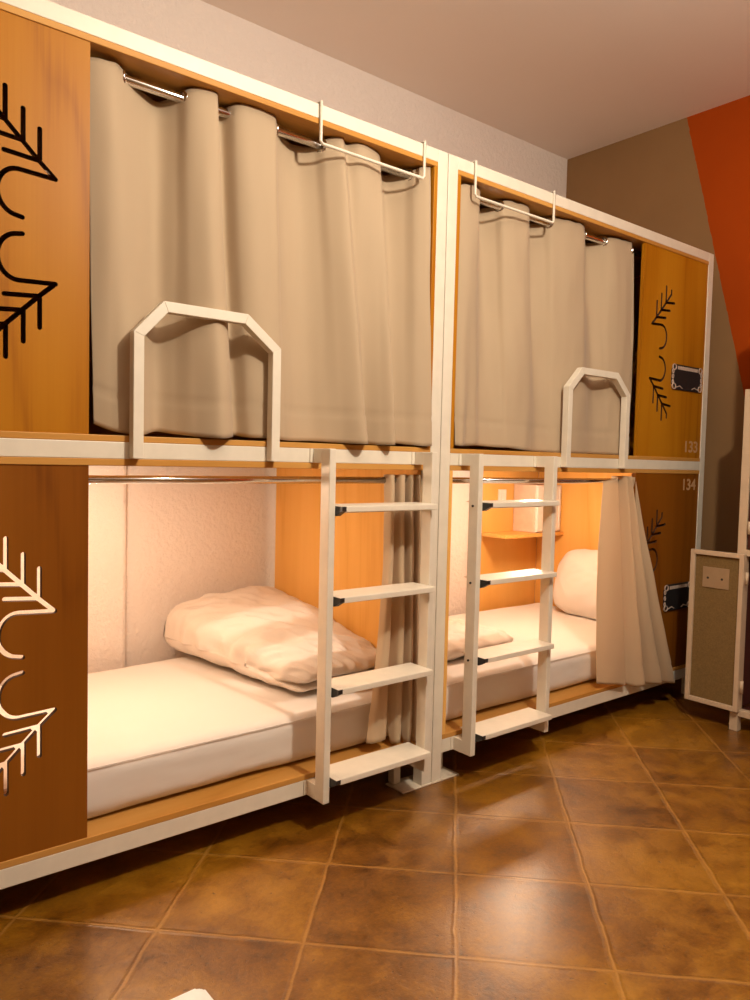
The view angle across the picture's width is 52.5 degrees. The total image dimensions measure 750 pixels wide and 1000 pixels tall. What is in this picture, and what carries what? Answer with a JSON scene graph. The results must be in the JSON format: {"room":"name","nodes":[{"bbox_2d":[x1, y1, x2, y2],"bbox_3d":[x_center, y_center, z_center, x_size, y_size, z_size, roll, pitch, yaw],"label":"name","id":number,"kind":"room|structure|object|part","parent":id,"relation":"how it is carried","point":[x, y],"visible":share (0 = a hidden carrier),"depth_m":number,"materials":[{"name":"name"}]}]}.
{"room":"dormitory","nodes":[
{"label":"dormitory","id":0,"kind":"room"},
{"bbox_2d":[45,0,566,666],"bbox_3d":[-0.813,-0.600,3.582,5.420,3.300,0.120,-1,4,-39],"label":"wall","id":1,"kind":"structure","parent":0,"point":[185,542],"depth_m":3.62,"materials":[{"name":"white paint"}]},
{"bbox_2d":[0,465,125,685],"bbox_3d":[-1.351,0.163,3.107,0.665,1.800,0.062,-1,4,-39],"label":"wall","id":2,"kind":"structure","parent":1,"relation":"attached to","point":[107,502],"depth_m":3.24,"materials":[{"name":"white paint"}]},
{"bbox_2d":[0,679,749,999],"bbox_3d":[0.936,1.254,1.470,5.420,0.100,5.760,-1,4,-39],"label":"floor","id":3,"kind":"structure","parent":0,"point":[603,853],"depth_m":2.23,"materials":[{"name":"tile"}]},
{"bbox_2d":[171,989,212,999],"bbox_3d":[-0.309,0.999,0.980,0.367,0.400,0.378,-1,4,-39],"label":"stool","id":4,"kind":"object","parent":3,"relation":"on","point":[195,994],"visible":1,"depth_m":1.21,"materials":[{"name":"white plastic"}]},
{"bbox_2d":[0,0,447,889],"bbox_3d":[-0.834,-0.106,2.647,2.005,2.410,1.236,-1,4,-39],"label":"bunk bed","id":5,"kind":"object","parent":3,"relation":"on","point":[330,507],"visible":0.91,"depth_m":2.10,"materials":[{"name":"beige paint"}]},
{"bbox_3d":[-1.044,0.429,1.909,0.632,1.040,0.018,-1,4,-39],"label":"head panel","id":6,"kind":"part","parent":5,"relation":"part of","materials":[{"name":"brown wood"}]},
{"bbox_3d":[-1.018,-0.693,1.851,0.632,1.037,0.018,-1,4,-39],"label":"head panel","id":7,"kind":"part","parent":5,"relation":"part of","materials":[{"name":"orange wood"}]},
{"bbox_3d":[-1.202,-0.761,3.085,1.866,1.037,0.014,-1,4,-39],"label":"panel","id":8,"kind":"part","parent":5,"relation":"part of","materials":[{"name":"beige fabric"}]},
{"bbox_3d":[-0.572,0.984,2.348,1.903,0.053,0.050,-1,4,-39],"label":"rail","id":9,"kind":"part","parent":5,"relation":"part of","materials":[{"name":"beige paint"}]},
{"bbox_2d":[0,655,387,818],"bbox_3d":[-0.905,0.816,2.755,1.848,0.184,0.983,-1,4,-39],"label":"mattress","id":10,"kind":"object","parent":5,"relation":"on","point":[159,729],"visible":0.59,"depth_m":2.60,"materials":[{"name":"white fabric"}]},
{"bbox_2d":[163,586,375,691],"bbox_3d":[-0.439,0.569,3.196,0.571,0.284,0.868,-1,4,-39],"label":"pillow","id":11,"kind":"object","parent":10,"relation":"on","point":[267,634],"visible":0.94,"depth_m":3.11,"materials":[{"name":"white fabric"}]},
{"bbox_3d":[-0.492,-0.343,2.265,0.476,0.446,0.031,-1,4,-39],"label":"guard rail","id":12,"kind":"part","parent":5,"relation":"part of","materials":[{"name":"white metal"}]},
{"bbox_3d":[-0.545,-0.143,2.289,1.903,0.047,0.050,-1,4,-39],"label":"rail","id":13,"kind":"part","parent":5,"relation":"part of","materials":[{"name":"white metal"}]},
{"bbox_3d":[-0.519,-1.261,2.231,1.903,0.046,0.050,-1,4,-39],"label":"rail","id":14,"kind":"part","parent":5,"relation":"part of","materials":[{"name":"beige paint"}]},
{"bbox_3d":[-0.566,-0.062,2.317,1.864,0.048,0.048,-1,4,-39],"label":"curtain rod","id":15,"kind":"part","parent":5,"relation":"part of","materials":[{"name":"silver metal"}]},
{"bbox_2d":[90,57,431,445],"bbox_3d":[-0.296,-0.711,2.468,1.255,1.040,0.194,-1,4,-39],"label":"curtain","id":16,"kind":"object","parent":5,"relation":"hanging from","point":[327,252],"visible":0.97,"depth_m":2.39,"materials":[{"name":"beige fabric"}]},
{"bbox_3d":[-0.552,-1.192,2.274,1.864,0.048,0.048,-1,4,-39],"label":"curtain rod","id":17,"kind":"part","parent":5,"relation":"part of","materials":[{"name":"silver metal"}]},
{"bbox_3d":[-0.450,-0.153,3.721,0.050,2.410,0.050,-1,4,-39],"label":"post","id":18,"kind":"part","parent":5,"relation":"part of","materials":[{"name":"beige paint"}]},
{"bbox_3d":[-0.163,0.376,3.325,0.018,1.040,1.015,-1,4,-39],"label":"foot panel","id":19,"kind":"part","parent":5,"relation":"part of","materials":[{"name":"brown wood"}]},
{"bbox_3d":[-0.125,-0.745,3.253,0.018,1.037,1.080,-1,4,-39],"label":"foot panel","id":20,"kind":"part","parent":5,"relation":"part of","materials":[{"name":"beige fabric"}]},
{"bbox_2d":[317,100,426,179],"bbox_3d":[-0.017,-1.232,2.641,0.469,0.142,0.074,-1,4,-39],"label":"hanger","id":21,"kind":"object","parent":5,"relation":"hanging from","point":[321,101],"visible":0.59,"depth_m":2.59,"materials":[{"name":"beige paint"}]},
{"bbox_2d":[366,474,420,743],"bbox_3d":[0.057,0.414,2.839,0.243,1.016,0.103,-1,4,-39],"label":"curtain","id":22,"kind":"object","parent":5,"relation":"hanging from","point":[393,707],"visible":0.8,"depth_m":2.84,"materials":[{"name":"beige fabric"}]},
{"bbox_3d":[0.076,1.020,2.960,0.034,0.159,0.034,-1,4,-39],"label":"brace leg","id":23,"kind":"part","parent":5,"relation":"part of","materials":[{"name":"beige paint"}]},
{"bbox_3d":[0.131,1.104,2.958,0.150,0.006,0.104,-1,4,-39],"label":"foot plate","id":24,"kind":"part","parent":5,"relation":"part of","materials":[{"name":"white metal"}]},
{"bbox_3d":[0.211,-0.095,2.908,0.050,2.410,0.050,-1,4,-39],"label":"post","id":25,"kind":"part","parent":5,"relation":"part of","materials":[{"name":"white metal"}]},
{"bbox_2d":[420,154,713,783],"bbox_3d":[0.723,-0.135,3.911,2.005,2.410,1.236,-1,4,-39],"label":"bunk bed","id":26,"kind":"object","parent":3,"relation":"on","point":[665,434],"visible":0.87,"depth_m":3.74,"materials":[{"name":"beige paint"}]},
{"bbox_3d":[-0.052,0.376,3.383,0.018,1.040,1.065,-1,4,-39],"label":"foot panel","id":27,"kind":"part","parent":26,"relation":"part of","materials":[{"name":"white metal"}]},
{"bbox_3d":[0.255,1.017,3.105,0.034,0.159,0.034,-1,4,-39],"label":"brace leg","id":28,"kind":"part","parent":26,"relation":"part of","materials":[{"name":"beige paint"}]},
{"bbox_3d":[0.253,-0.096,2.942,0.050,2.410,0.050,-1,4,-39],"label":"post","id":29,"kind":"part","parent":26,"relation":"part of","materials":[{"name":"white metal"}]},
{"bbox_3d":[0.248,1.102,3.053,0.150,0.006,0.104,-1,4,-39],"label":"foot plate","id":30,"kind":"part","parent":26,"relation":"part of","materials":[{"name":"white metal"}]},
{"bbox_3d":[-0.030,-0.746,3.330,0.018,1.037,1.080,-1,4,-39],"label":"foot panel","id":31,"kind":"part","parent":26,"relation":"part of","materials":[{"name":"orange wood"}]},
{"bbox_3d":[0.355,-0.790,4.349,1.866,1.037,0.014,-1,4,-39],"label":"panel","id":32,"kind":"part","parent":26,"relation":"part of","materials":[{"name":"beige fabric"}]},
{"bbox_2d":[498,489,505,499],"bbox_3d":[0.793,-0.019,4.743,0.070,0.095,0.009,-1,4,-39],"label":"light switch","id":33,"kind":"object","parent":26,"relation":"attached to","point":[501,492],"depth_m":4.73,"materials":[{"name":"white plastic"}]},
{"bbox_3d":[0.845,0.322,4.827,0.536,1.040,0.018,-1,4,-39],"label":"headboard","id":34,"kind":"part","parent":26,"relation":"part of","materials":[{"name":"brown wood"}]},
{"bbox_2d":[472,160,555,223],"bbox_3d":[0.555,-1.243,3.106,0.493,0.142,0.074,-1,4,-39],"label":"hanger","id":35,"kind":"object","parent":26,"relation":"hanging from","point":[475,161],"visible":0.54,"depth_m":3.06,"materials":[{"name":"beige paint"}]},
{"bbox_2d":[446,603,595,720],"bbox_3d":[0.652,0.787,4.019,1.847,0.183,0.985,-1,4,-39],"label":"mattress","id":36,"kind":"object","parent":26,"relation":"on","point":[573,637],"visible":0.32,"depth_m":3.60,"materials":[{"name":"white fabric"}]},
{"bbox_2d":[447,618,512,660],"bbox_3d":[0.209,0.647,3.728,0.806,0.105,0.763,-1,4,-39],"label":"duvet","id":37,"kind":"object","parent":36,"relation":"on","point":[488,636],"visible":0.27,"depth_m":3.58,"materials":[{"name":"white fabric"}]},
{"bbox_2d":[553,549,597,619],"bbox_3d":[1.316,0.492,4.460,0.240,0.390,0.619,-1,4,-39],"label":"pillow","id":38,"kind":"object","parent":36,"relation":"on","point":[575,585],"visible":0.48,"depth_m":4.48,"materials":[{"name":"white fabric"}]},
{"bbox_2d":[481,531,562,538],"bbox_3d":[0.916,0.211,4.728,0.546,0.020,0.212,-1,4,-39],"label":"shelf","id":39,"kind":"object","parent":26,"relation":"attached to","point":[485,534],"depth_m":4.63,"materials":[{"name":"orange wood"}]},
{"bbox_3d":[0.991,-0.091,3.582,1.864,0.048,0.048,-1,4,-39],"label":"curtain rod","id":40,"kind":"part","parent":26,"relation":"part of","materials":[{"name":"silver metal"}]},
{"bbox_2d":[513,484,560,532],"bbox_3d":[1.030,0.049,4.820,0.244,0.298,0.188,-1,4,-39],"label":"wall lamp","id":41,"kind":"object","parent":26,"relation":"on","point":[525,519],"visible":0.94,"depth_m":4.74,"materials":[{"name":"white plastic"}]},
{"bbox_3d":[1.085,0.053,4.754,0.237,0.291,0.017,-1,4,-39],"label":"door","id":42,"kind":"part","parent":41,"relation":"part of","materials":[{"name":"white plastic"}]},
{"bbox_2d":[454,184,633,454],"bbox_3d":[0.775,-0.727,3.371,1.268,1.031,0.150,-1,4,-39],"label":"curtain","id":43,"kind":"object","parent":26,"relation":"hanging from","point":[538,304],"visible":0.91,"depth_m":3.34,"materials":[{"name":"beige fabric"}]},
{"bbox_3d":[1.005,-1.221,3.538,1.864,0.048,0.048,-1,4,-39],"label":"curtain rod","id":44,"kind":"part","parent":26,"relation":"part of","materials":[{"name":"silver metal"}]},
{"bbox_3d":[0.986,0.955,3.613,1.903,0.053,0.050,-1,4,-39],"label":"rail","id":45,"kind":"part","parent":26,"relation":"part of","materials":[{"name":"beige paint"}]},
{"bbox_3d":[1.012,-0.172,3.554,1.903,0.047,0.050,-1,4,-39],"label":"rail","id":46,"kind":"part","parent":26,"relation":"part of","materials":[{"name":"white metal"}]},
{"bbox_3d":[1.039,-1.290,3.496,1.903,0.046,0.050,-1,4,-39],"label":"rail","id":47,"kind":"part","parent":26,"relation":"part of","materials":[{"name":"beige paint"}]},
{"bbox_3d":[1.398,0.347,4.585,0.018,1.040,1.056,-1,4,-39],"label":"panel","id":48,"kind":"part","parent":26,"relation":"part of","materials":[{"name":"orange wood"}]},
{"bbox_3d":[1.021,-0.371,3.494,0.476,0.446,0.031,-1,4,-39],"label":"guard rail","id":49,"kind":"part","parent":26,"relation":"part of","materials":[{"name":"white metal"}]},
{"bbox_3d":[1.425,-0.774,4.527,0.018,1.037,1.056,-1,4,-39],"label":"panel","id":50,"kind":"part","parent":26,"relation":"part of","materials":[{"name":"orange wood"}]},
{"bbox_2d":[596,476,674,686],"bbox_3d":[1.320,0.424,3.806,0.656,1.087,0.138,0,3,-29],"label":"curtain","id":51,"kind":"object","parent":26,"relation":"hanging from","point":[632,649],"visible":1,"depth_m":3.72,"materials":[{"name":"beige fabric"}]},
{"bbox_3d":[1.508,0.381,3.981,0.612,1.040,0.018,-1,4,-39],"label":"head panel","id":52,"kind":"part","parent":26,"relation":"part of","materials":[{"name":"brown wood"}]},
{"bbox_3d":[1.534,-0.740,3.923,0.612,1.037,0.018,-1,4,-39],"label":"head panel","id":53,"kind":"part","parent":26,"relation":"part of","materials":[{"name":"orange wood"}]},
{"bbox_3d":[1.615,0.514,4.060,0.277,0.142,0.010,-1,4,-39],"label":"name plate","id":54,"kind":"part","parent":26,"relation":"part of","materials":[{"name":"black stone"}]},
{"bbox_3d":[1.642,-0.639,3.999,0.305,0.132,0.010,-1,4,-39],"label":"name plate","id":55,"kind":"part","parent":26,"relation":"part of","materials":[{"name":"black stone"}]},
{"bbox_3d":[1.769,-0.124,4.173,0.050,2.410,0.050,-1,4,-39],"label":"post","id":56,"kind":"part","parent":26,"relation":"part of","materials":[{"name":"white metal"}]},
{"bbox_2d":[684,389,749,730],"bbox_3d":[2.204,0.087,3.492,0.630,2.080,1.224,-1,4,-39],"label":"locker","id":57,"kind":"object","parent":3,"relation":"on","point":[717,672],"visible":1,"depth_m":3.68,"materials":[{"name":"beige paint"}]},
{"bbox_3d":[1.654,0.626,3.703,0.026,0.755,0.264,-1,4,-39],"label":"door","id":58,"kind":"part","parent":57,"relation":"part of","materials":[{"name":"beige paint"}]},
{"bbox_3d":[1.655,0.379,3.693,0.005,0.100,0.130,-1,4,-39],"label":"lock plate","id":59,"kind":"part","parent":57,"relation":"part of","materials":[{"name":"beige metal"}]},
{"bbox_3d":[1.756,0.293,3.628,0.040,1.632,0.040,-1,4,-39],"label":"post","id":60,"kind":"part","parent":57,"relation":"part of","materials":[{"name":"beige paint"}]},
{"bbox_3d":[2.044,1.045,3.290,0.040,0.030,0.928,-1,4,-39],"label":"rail","id":61,"kind":"part","parent":57,"relation":"part of","materials":[{"name":"beige paint"}]},
{"bbox_3d":[1.974,0.257,3.803,0.520,1.487,0.016,-1,4,-39],"label":"panel","id":62,"kind":"part","parent":57,"relation":"part of","materials":[{"name":"white metal"}]},
{"bbox_3d":[2.060,-0.098,3.226,0.014,0.700,0.913,-1,4,-39],"label":"door","id":63,"kind":"part","parent":57,"relation":"part of","materials":[{"name":"brown wood"}]},
{"bbox_2d":[201,0,749,159],"bbox_3d":[1.016,-2.141,1.294,5.420,0.100,5.760,-1,4,-39],"label":"ceiling","id":64,"kind":"structure","parent":0,"point":[567,79],"depth_m":3.78,"materials":[{"name":"white paint"}]},
{"bbox_2d":[566,95,749,678],"bbox_3d":[3.049,-0.482,3.065,0.120,3.300,5.560,-1,4,-39],"label":"wall","id":65,"kind":"structure","parent":0,"point":[686,180],"depth_m":4.34,"materials":[{"name":"paint"}]}
]}

